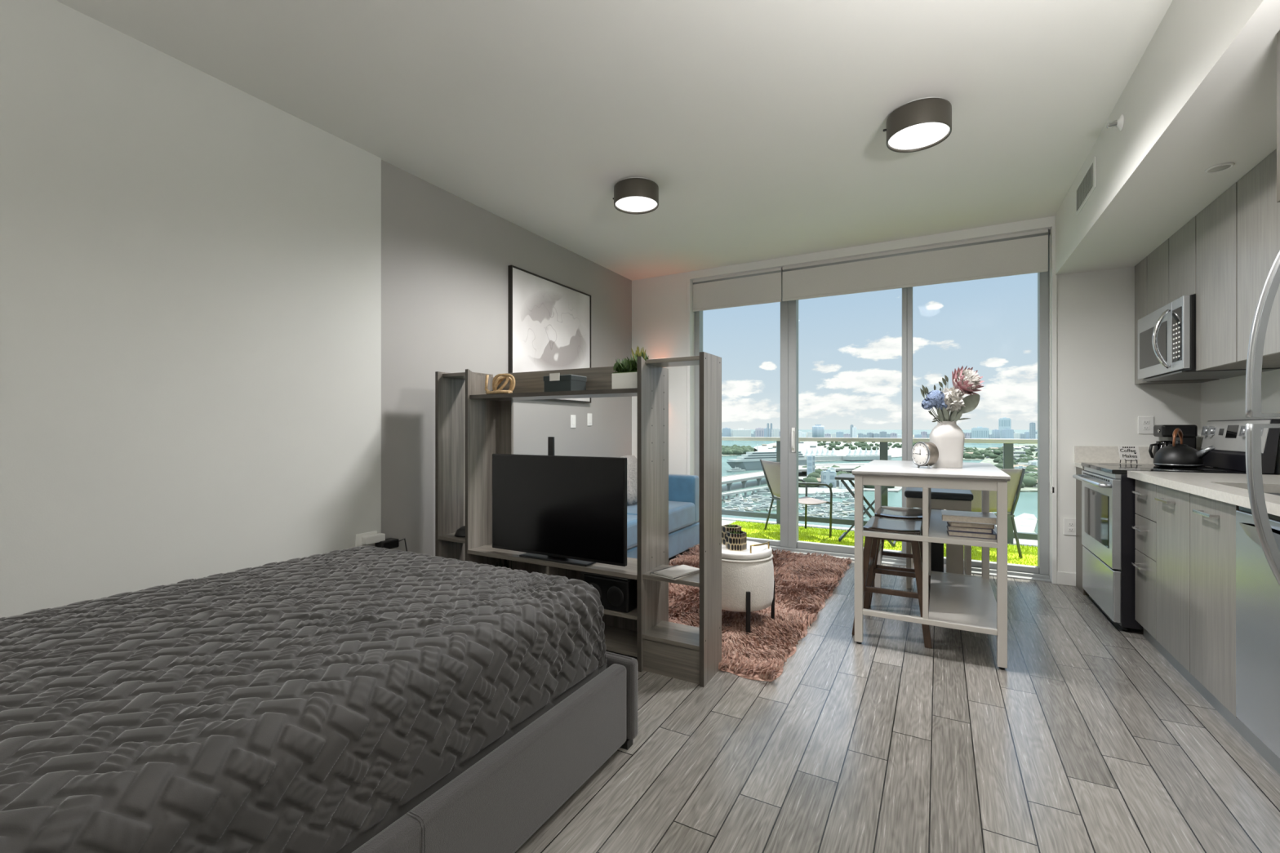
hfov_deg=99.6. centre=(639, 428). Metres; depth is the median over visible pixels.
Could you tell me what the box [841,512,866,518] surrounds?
motor boat
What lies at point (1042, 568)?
window
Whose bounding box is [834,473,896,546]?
folding table
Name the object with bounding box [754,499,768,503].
motor boat
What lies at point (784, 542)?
window
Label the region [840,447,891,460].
pavilion
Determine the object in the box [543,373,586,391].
storage box
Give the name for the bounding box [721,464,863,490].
road bridge
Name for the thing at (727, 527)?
patterned pot
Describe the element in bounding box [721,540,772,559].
tray
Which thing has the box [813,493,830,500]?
motor boat
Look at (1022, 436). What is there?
tower block
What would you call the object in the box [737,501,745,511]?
motor boat
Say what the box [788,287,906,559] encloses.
door
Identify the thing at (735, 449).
trees
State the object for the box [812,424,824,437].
tower block
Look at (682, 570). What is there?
magazine
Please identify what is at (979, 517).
book
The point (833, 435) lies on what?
tower block
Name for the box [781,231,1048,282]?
trim
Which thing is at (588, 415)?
light switch
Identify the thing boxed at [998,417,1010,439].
tower block
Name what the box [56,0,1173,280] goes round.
ceiling
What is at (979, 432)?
tower block
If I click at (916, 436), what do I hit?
tower block
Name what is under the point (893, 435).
tower block
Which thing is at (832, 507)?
motor boat
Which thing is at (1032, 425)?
tower block
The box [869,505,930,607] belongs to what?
bar stool
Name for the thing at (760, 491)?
motor boat
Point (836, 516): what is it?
motor boat
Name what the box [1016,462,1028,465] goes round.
house
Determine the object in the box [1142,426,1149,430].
socket
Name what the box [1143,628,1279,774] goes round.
toe kick
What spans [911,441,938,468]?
clock
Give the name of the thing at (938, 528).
shelf
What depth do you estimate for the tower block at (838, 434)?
3499.45 m
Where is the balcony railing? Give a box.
[721,436,1037,543]
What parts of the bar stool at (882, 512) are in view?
leg, leg, seat, leg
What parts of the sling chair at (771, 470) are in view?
leg, arm frame, arm frame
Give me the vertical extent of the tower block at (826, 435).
39.022 m
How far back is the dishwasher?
1.84 m
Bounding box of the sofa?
[626,474,699,558]
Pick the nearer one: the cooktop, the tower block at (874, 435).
the cooktop
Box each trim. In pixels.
[687,279,694,475]
[769,545,1051,582]
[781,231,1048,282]
[1048,225,1057,584]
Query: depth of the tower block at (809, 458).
749.45 m
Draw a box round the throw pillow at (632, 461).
[621,455,637,504]
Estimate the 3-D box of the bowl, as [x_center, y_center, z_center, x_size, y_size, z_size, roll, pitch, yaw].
[-1.046,0.612,3.275,0.150,0.064,0.150,0,0,29]
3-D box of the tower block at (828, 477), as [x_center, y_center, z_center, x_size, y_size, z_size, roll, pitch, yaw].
[224.122,60.206,642.290,14.877,21.888,10.414,0,0,0]
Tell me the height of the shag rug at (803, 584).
0.071 m
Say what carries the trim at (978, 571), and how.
attached to the wall at (1100, 402)
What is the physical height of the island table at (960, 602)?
0.927 m
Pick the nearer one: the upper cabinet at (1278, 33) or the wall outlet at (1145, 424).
the upper cabinet at (1278, 33)
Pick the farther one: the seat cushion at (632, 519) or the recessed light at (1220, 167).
the seat cushion at (632, 519)
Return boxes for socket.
[1142,420,1149,424]
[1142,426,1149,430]
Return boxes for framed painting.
[507,265,591,403]
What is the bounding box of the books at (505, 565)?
[494,558,512,569]
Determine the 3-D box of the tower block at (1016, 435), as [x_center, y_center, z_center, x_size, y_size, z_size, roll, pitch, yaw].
[2367.620,47.873,3400.609,31.859,46.554,22.302,0,0,0]
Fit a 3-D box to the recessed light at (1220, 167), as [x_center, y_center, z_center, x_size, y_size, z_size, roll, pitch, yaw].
[2.524,-1.134,2.353,0.090,0.006,0.090,0,0,29]
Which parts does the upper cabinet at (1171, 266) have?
door, door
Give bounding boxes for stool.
[852,515,932,648]
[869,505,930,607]
[904,487,973,588]
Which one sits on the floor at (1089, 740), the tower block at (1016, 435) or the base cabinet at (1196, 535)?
the base cabinet at (1196, 535)
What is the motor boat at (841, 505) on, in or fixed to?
on the sea
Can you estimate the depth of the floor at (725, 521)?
6.52 m
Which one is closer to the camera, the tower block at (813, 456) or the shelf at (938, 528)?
the shelf at (938, 528)
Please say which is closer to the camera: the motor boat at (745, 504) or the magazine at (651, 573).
the magazine at (651, 573)
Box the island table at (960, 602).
[851,460,1010,670]
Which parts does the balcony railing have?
post, rail, rail, post, post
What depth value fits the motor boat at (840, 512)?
448.07 m
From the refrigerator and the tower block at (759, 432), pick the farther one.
the tower block at (759, 432)
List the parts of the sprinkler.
plate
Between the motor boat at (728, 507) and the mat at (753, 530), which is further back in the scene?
the motor boat at (728, 507)
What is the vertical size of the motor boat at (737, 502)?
6.368 m
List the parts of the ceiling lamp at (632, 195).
mount plate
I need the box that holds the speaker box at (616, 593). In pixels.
[581,571,637,613]
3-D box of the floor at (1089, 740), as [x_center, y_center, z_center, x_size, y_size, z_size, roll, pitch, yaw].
[-0.089,1.210,1.192,4.590,0.120,8.200,0,0,29]
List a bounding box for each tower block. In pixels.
[722,427,730,440]
[731,428,751,436]
[755,427,764,436]
[764,427,773,436]
[766,422,768,436]
[769,422,772,436]
[772,428,779,437]
[798,431,802,437]
[801,432,805,437]
[806,431,812,437]
[806,455,812,477]
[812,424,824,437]
[812,455,814,472]
[821,470,836,487]
[824,433,831,437]
[827,466,835,471]
[831,433,835,437]
[835,431,843,437]
[839,480,854,488]
[843,433,850,437]
[850,424,853,437]
[852,426,856,437]
[857,433,863,437]
[866,432,873,437]
[872,433,879,437]
[880,431,886,438]
[890,432,897,438]
[914,434,921,438]
[920,431,927,438]
[964,432,969,438]
[971,426,988,439]
[991,429,999,439]
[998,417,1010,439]
[1001,428,1013,439]
[1013,432,1020,439]
[1014,466,1026,469]
[1020,433,1026,439]
[1024,431,1029,439]
[1028,459,1037,466]
[1029,422,1035,439]
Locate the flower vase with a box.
[920,365,984,468]
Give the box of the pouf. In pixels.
[721,540,774,635]
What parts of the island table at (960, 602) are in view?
leg, leg, rail, post, post, rail, rail, rail, leg, leg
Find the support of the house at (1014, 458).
on the shore at (1025, 489)
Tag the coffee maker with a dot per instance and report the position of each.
(1189, 432)
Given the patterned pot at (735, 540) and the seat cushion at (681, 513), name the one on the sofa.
the seat cushion at (681, 513)
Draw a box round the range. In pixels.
[1072,418,1279,631]
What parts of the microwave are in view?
door, handle, keypad glass, control panel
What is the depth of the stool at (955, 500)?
3.78 m
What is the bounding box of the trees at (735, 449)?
[721,444,755,454]
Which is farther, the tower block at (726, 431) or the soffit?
the tower block at (726, 431)
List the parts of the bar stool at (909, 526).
leg, leg, seat, leg, leg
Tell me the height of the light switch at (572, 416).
0.116 m
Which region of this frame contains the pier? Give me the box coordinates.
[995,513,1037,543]
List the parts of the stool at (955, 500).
leg, leg, black post, board, panel, leg, leg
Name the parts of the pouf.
leg, leg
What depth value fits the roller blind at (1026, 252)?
4.46 m
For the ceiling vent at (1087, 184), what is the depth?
3.13 m
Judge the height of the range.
1.200 m
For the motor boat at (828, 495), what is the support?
on the sea
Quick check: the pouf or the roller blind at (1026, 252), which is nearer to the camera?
the pouf
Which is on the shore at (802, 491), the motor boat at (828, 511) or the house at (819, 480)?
the house at (819, 480)
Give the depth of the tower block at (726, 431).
3283.41 m
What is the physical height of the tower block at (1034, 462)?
19.958 m
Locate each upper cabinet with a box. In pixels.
[1134,256,1219,384]
[1146,215,1195,315]
[1195,182,1279,370]
[1237,148,1279,361]
[1276,30,1279,202]
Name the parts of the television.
mount post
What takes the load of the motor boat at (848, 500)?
on the sea
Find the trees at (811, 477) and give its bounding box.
[798,441,916,488]
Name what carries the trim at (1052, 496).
attached to the wall at (1100, 402)
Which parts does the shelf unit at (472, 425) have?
panel, tower shelf, tower shelf, panel, tv shelf, shelf, panel, shelf, shelf, panel, tower shelf, tower shelf, tower shelf, panel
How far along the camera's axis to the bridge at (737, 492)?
562.14 m
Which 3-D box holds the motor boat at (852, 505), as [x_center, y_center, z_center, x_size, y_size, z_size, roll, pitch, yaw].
[193.832,68.326,487.434,17.197,5.847,2.924,0,0,3]
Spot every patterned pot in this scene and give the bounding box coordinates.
[721,524,741,545]
[725,530,746,551]
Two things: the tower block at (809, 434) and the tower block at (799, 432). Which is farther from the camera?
the tower block at (799, 432)
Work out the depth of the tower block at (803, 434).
3713.34 m
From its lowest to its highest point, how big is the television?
0.649 m
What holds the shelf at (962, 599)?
attached to the island table at (960, 602)
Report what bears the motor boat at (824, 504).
on the sea
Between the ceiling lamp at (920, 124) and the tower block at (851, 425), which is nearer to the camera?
the ceiling lamp at (920, 124)
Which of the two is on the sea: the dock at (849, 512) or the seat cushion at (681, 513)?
the dock at (849, 512)
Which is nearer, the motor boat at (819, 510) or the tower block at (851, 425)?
the motor boat at (819, 510)
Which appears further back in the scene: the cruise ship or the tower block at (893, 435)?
the tower block at (893, 435)
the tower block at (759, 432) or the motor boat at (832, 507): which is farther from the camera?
the tower block at (759, 432)
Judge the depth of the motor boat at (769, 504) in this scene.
466.60 m
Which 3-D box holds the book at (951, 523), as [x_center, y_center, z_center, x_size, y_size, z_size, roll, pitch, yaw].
[1.692,0.483,2.772,0.188,0.024,0.150,0,0,24]
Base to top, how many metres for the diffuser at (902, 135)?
0.018 m
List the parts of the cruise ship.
deck rail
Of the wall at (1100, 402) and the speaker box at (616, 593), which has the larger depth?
the wall at (1100, 402)
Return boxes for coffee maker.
[1148,424,1197,457]
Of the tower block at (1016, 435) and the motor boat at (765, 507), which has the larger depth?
the tower block at (1016, 435)
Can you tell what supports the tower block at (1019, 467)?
on the shore at (1025, 489)
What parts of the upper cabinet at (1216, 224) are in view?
door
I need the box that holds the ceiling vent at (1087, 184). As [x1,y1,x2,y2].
[1075,155,1096,215]
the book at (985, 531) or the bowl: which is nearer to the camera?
the book at (985, 531)
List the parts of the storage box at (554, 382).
lid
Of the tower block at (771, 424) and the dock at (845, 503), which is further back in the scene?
the tower block at (771, 424)
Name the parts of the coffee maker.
carafe handle, water tank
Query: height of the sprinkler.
0.072 m
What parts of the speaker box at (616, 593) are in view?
carry handle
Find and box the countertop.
[1127,471,1279,516]
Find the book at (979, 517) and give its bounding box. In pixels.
[941,510,996,524]
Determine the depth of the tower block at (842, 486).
624.82 m
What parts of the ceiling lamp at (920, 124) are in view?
mount plate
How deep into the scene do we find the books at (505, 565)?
3.15 m
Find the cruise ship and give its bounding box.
[726,444,806,470]
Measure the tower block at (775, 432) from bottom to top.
74.074 m
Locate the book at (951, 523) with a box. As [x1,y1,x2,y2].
[947,521,994,528]
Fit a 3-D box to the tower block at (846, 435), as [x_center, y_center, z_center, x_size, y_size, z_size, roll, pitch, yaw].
[1465.982,53.143,3824.291,40.637,36.013,28.446,0,0,0]
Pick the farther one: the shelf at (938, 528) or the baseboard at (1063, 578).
the baseboard at (1063, 578)
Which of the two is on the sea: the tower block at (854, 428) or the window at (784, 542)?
the tower block at (854, 428)
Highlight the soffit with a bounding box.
[1054,0,1279,275]
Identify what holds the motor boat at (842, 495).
on the sea
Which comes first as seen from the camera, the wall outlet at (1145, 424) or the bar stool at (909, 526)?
the bar stool at (909, 526)
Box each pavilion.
[804,448,842,461]
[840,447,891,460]
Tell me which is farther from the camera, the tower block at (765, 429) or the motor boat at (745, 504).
the tower block at (765, 429)
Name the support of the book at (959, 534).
on the island table at (960, 602)
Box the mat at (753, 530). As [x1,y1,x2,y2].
[728,520,1037,566]
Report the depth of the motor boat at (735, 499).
507.97 m
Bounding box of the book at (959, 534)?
[946,528,996,539]
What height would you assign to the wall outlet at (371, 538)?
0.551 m
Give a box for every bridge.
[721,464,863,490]
[721,481,799,501]
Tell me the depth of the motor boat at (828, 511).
444.25 m
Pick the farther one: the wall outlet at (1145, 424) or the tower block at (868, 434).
the tower block at (868, 434)
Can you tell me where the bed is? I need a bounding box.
[351,651,637,852]
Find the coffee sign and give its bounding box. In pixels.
[1118,445,1140,463]
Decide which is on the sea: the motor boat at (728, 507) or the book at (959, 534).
the motor boat at (728, 507)
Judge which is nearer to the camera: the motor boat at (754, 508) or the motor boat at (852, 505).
the motor boat at (754, 508)
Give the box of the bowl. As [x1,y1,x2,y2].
[454,525,465,537]
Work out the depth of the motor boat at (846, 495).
558.99 m
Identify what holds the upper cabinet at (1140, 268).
attached to the wall at (1221, 399)
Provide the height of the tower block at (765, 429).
78.080 m
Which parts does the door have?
handle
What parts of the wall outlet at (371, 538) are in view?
wall plate, cord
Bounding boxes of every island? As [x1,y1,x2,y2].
[721,448,758,456]
[963,447,986,460]
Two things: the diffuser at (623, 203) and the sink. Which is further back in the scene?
the diffuser at (623, 203)
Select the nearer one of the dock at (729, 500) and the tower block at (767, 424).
the dock at (729, 500)
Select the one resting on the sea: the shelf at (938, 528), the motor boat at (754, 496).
the motor boat at (754, 496)
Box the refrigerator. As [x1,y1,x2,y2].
[1245,250,1279,586]
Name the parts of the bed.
footboard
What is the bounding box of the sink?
[1267,493,1279,495]
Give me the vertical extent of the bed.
1.100 m
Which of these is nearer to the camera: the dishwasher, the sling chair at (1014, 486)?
the dishwasher
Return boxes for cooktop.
[1081,462,1246,474]
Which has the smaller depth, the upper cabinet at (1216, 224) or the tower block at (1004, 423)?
the upper cabinet at (1216, 224)
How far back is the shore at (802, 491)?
619.35 m
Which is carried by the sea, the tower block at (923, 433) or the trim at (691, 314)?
the tower block at (923, 433)
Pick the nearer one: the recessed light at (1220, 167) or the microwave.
the recessed light at (1220, 167)
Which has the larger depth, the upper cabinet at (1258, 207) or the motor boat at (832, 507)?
the motor boat at (832, 507)
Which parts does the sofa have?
armrest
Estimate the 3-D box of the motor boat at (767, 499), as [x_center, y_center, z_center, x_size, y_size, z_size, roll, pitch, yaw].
[124.373,67.311,519.111,23.169,7.877,3.939,0,0,8]
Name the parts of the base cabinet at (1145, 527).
handle, handle, handle, drawer, drawer, drawer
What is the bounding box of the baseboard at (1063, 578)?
[1057,571,1075,586]
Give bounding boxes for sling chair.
[760,458,832,537]
[943,467,1025,558]
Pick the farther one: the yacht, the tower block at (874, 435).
the tower block at (874, 435)
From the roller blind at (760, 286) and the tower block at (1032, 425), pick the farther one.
the tower block at (1032, 425)
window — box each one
[694,282,788,547]
[906,247,1048,575]
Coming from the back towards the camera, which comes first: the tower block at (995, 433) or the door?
the tower block at (995, 433)
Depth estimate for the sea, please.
660.26 m
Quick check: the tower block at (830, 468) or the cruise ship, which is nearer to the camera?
the tower block at (830, 468)
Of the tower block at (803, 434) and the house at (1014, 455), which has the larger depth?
the tower block at (803, 434)
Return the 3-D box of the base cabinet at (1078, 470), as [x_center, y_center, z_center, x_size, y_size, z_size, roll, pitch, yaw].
[3.413,0.714,3.676,0.665,0.872,0.233,0,0,29]
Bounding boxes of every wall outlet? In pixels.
[355,530,407,551]
[1063,518,1075,535]
[1137,416,1154,434]
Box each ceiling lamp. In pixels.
[613,177,658,213]
[883,97,951,152]
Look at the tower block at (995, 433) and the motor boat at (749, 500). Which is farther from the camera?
the tower block at (995, 433)
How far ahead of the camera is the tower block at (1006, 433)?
2934.62 m
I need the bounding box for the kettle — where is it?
[1152,428,1215,467]
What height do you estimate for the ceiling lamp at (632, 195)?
0.125 m
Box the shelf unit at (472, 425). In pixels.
[435,351,721,687]
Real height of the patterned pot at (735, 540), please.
0.100 m
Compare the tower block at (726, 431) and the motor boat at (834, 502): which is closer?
the motor boat at (834, 502)
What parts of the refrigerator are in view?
handle, handle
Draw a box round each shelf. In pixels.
[928,510,996,542]
[928,572,996,628]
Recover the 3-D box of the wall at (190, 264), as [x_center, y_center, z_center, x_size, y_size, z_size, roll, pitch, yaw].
[-2.063,-0.215,2.283,0.120,2.730,8.000,0,0,29]
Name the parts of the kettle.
handle, lid, spout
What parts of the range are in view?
handle, storage drawer, oven door, knob, knob, control panel, knob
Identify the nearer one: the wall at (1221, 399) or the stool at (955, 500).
the wall at (1221, 399)
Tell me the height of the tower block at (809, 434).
49.762 m
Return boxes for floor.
[515,544,1279,852]
[721,517,1037,546]
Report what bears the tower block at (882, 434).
on the sea
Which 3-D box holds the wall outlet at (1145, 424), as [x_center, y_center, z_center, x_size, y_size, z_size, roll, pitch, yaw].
[3.522,-0.025,3.761,0.084,0.124,0.010,0,0,29]
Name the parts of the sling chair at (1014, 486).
leg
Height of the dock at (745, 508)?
1.200 m
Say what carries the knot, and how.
on the shelf unit at (472, 425)
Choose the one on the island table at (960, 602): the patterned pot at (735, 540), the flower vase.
the flower vase
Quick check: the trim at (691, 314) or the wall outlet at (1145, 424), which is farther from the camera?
the trim at (691, 314)
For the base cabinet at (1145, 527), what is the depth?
2.84 m
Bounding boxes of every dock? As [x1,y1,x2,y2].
[721,496,768,502]
[721,504,776,511]
[798,501,865,508]
[798,511,866,516]
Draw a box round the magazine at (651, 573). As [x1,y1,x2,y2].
[649,564,699,580]
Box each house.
[817,478,821,486]
[1013,450,1025,453]
[1013,453,1026,457]
[1013,457,1026,460]
[1013,464,1028,469]
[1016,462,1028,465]
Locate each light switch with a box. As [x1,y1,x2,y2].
[570,414,575,427]
[586,413,591,426]
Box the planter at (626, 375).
[611,346,648,389]
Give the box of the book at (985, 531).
[946,521,992,533]
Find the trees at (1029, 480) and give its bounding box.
[963,445,1037,488]
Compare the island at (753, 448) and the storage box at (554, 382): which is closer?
the storage box at (554, 382)
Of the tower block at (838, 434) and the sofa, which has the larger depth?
the tower block at (838, 434)
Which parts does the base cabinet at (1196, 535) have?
handle, door, handle, door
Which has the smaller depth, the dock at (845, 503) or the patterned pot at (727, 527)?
the patterned pot at (727, 527)
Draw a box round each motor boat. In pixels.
[721,505,737,509]
[724,497,748,503]
[728,498,742,505]
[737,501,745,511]
[737,502,755,507]
[746,492,760,498]
[746,493,753,505]
[747,504,760,511]
[751,488,771,494]
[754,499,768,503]
[756,494,776,502]
[757,504,776,511]
[767,500,772,511]
[803,503,827,508]
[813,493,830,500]
[815,506,825,513]
[819,510,839,514]
[820,493,840,497]
[822,500,844,506]
[824,506,846,511]
[825,501,849,506]
[828,501,851,509]
[828,511,845,519]
[829,506,848,514]
[835,492,853,497]
[835,503,842,511]
[840,490,844,498]
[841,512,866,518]
[842,498,854,502]
[848,502,854,507]
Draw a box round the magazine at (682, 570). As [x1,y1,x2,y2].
[653,564,699,577]
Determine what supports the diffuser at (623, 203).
attached to the ceiling lamp at (632, 195)
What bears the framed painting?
attached to the wall at (190, 264)
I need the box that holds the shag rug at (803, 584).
[668,544,852,681]
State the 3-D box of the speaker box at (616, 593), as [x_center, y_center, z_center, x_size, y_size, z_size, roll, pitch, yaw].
[-0.138,0.819,2.779,0.280,0.177,0.189,0,0,29]
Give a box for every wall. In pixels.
[0,0,631,617]
[631,215,1200,573]
[1200,368,1279,475]
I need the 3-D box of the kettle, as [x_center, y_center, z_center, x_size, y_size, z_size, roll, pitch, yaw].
[3.288,0.115,3.288,0.244,0.235,0.225,0,0,29]
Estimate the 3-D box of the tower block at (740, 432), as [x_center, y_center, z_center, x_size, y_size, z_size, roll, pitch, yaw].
[608.760,34.659,3250.000,104.733,72.983,73.313,0,0,0]
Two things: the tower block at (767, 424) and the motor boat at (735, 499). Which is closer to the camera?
the motor boat at (735, 499)
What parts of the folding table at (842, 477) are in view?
leg, leg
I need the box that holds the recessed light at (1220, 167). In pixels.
[1204,162,1235,173]
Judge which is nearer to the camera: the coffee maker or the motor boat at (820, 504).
the coffee maker
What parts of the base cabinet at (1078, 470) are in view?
panel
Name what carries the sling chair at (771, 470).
on the mat at (753, 530)
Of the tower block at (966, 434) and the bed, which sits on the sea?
the tower block at (966, 434)
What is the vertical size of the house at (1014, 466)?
9.710 m
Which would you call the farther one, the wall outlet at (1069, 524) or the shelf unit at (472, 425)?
the wall outlet at (1069, 524)
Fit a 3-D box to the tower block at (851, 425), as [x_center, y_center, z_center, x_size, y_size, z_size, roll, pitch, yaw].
[1293.578,23.345,3300.000,14.955,95.609,10.468,0,0,0]
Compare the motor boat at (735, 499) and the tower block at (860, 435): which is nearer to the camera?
the motor boat at (735, 499)
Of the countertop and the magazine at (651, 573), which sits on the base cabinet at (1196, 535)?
the countertop
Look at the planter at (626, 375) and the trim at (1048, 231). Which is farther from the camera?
the trim at (1048, 231)
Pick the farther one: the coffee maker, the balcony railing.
the balcony railing
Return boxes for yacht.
[725,467,745,471]
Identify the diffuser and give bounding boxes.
[615,195,657,212]
[888,122,949,149]
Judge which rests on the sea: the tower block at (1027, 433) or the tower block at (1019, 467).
the tower block at (1027, 433)
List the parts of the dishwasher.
pocket handle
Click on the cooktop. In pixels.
(1100, 468)
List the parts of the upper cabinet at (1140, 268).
door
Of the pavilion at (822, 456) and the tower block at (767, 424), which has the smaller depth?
the pavilion at (822, 456)
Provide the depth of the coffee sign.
3.58 m
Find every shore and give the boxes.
[798,462,902,494]
[980,444,1037,492]
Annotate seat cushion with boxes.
[626,501,694,533]
[626,514,637,549]
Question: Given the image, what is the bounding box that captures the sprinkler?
[1106,114,1124,130]
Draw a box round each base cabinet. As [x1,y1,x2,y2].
[1075,466,1089,595]
[1131,479,1266,639]
[1155,484,1239,718]
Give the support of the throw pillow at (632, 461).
on the sofa
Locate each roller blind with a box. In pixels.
[693,267,782,311]
[782,228,1053,493]
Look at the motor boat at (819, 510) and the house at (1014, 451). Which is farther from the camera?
the house at (1014, 451)
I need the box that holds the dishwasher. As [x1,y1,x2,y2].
[1235,506,1279,758]
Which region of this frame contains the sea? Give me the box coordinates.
[721,429,1037,533]
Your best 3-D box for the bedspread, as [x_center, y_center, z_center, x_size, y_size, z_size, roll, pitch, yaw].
[-1.218,0.724,1.347,1.375,0.421,2.179,0,0,29]
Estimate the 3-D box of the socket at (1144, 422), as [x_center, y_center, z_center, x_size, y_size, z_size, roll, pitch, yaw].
[3.520,-0.045,3.758,0.034,0.028,0.002,0,0,29]
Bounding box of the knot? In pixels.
[484,373,515,394]
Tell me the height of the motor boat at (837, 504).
8.568 m
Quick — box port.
[754,441,902,462]
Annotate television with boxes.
[492,436,626,566]
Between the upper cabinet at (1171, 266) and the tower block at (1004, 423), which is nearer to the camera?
the upper cabinet at (1171, 266)
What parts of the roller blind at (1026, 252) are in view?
bead chain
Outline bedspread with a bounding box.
[0,546,607,852]

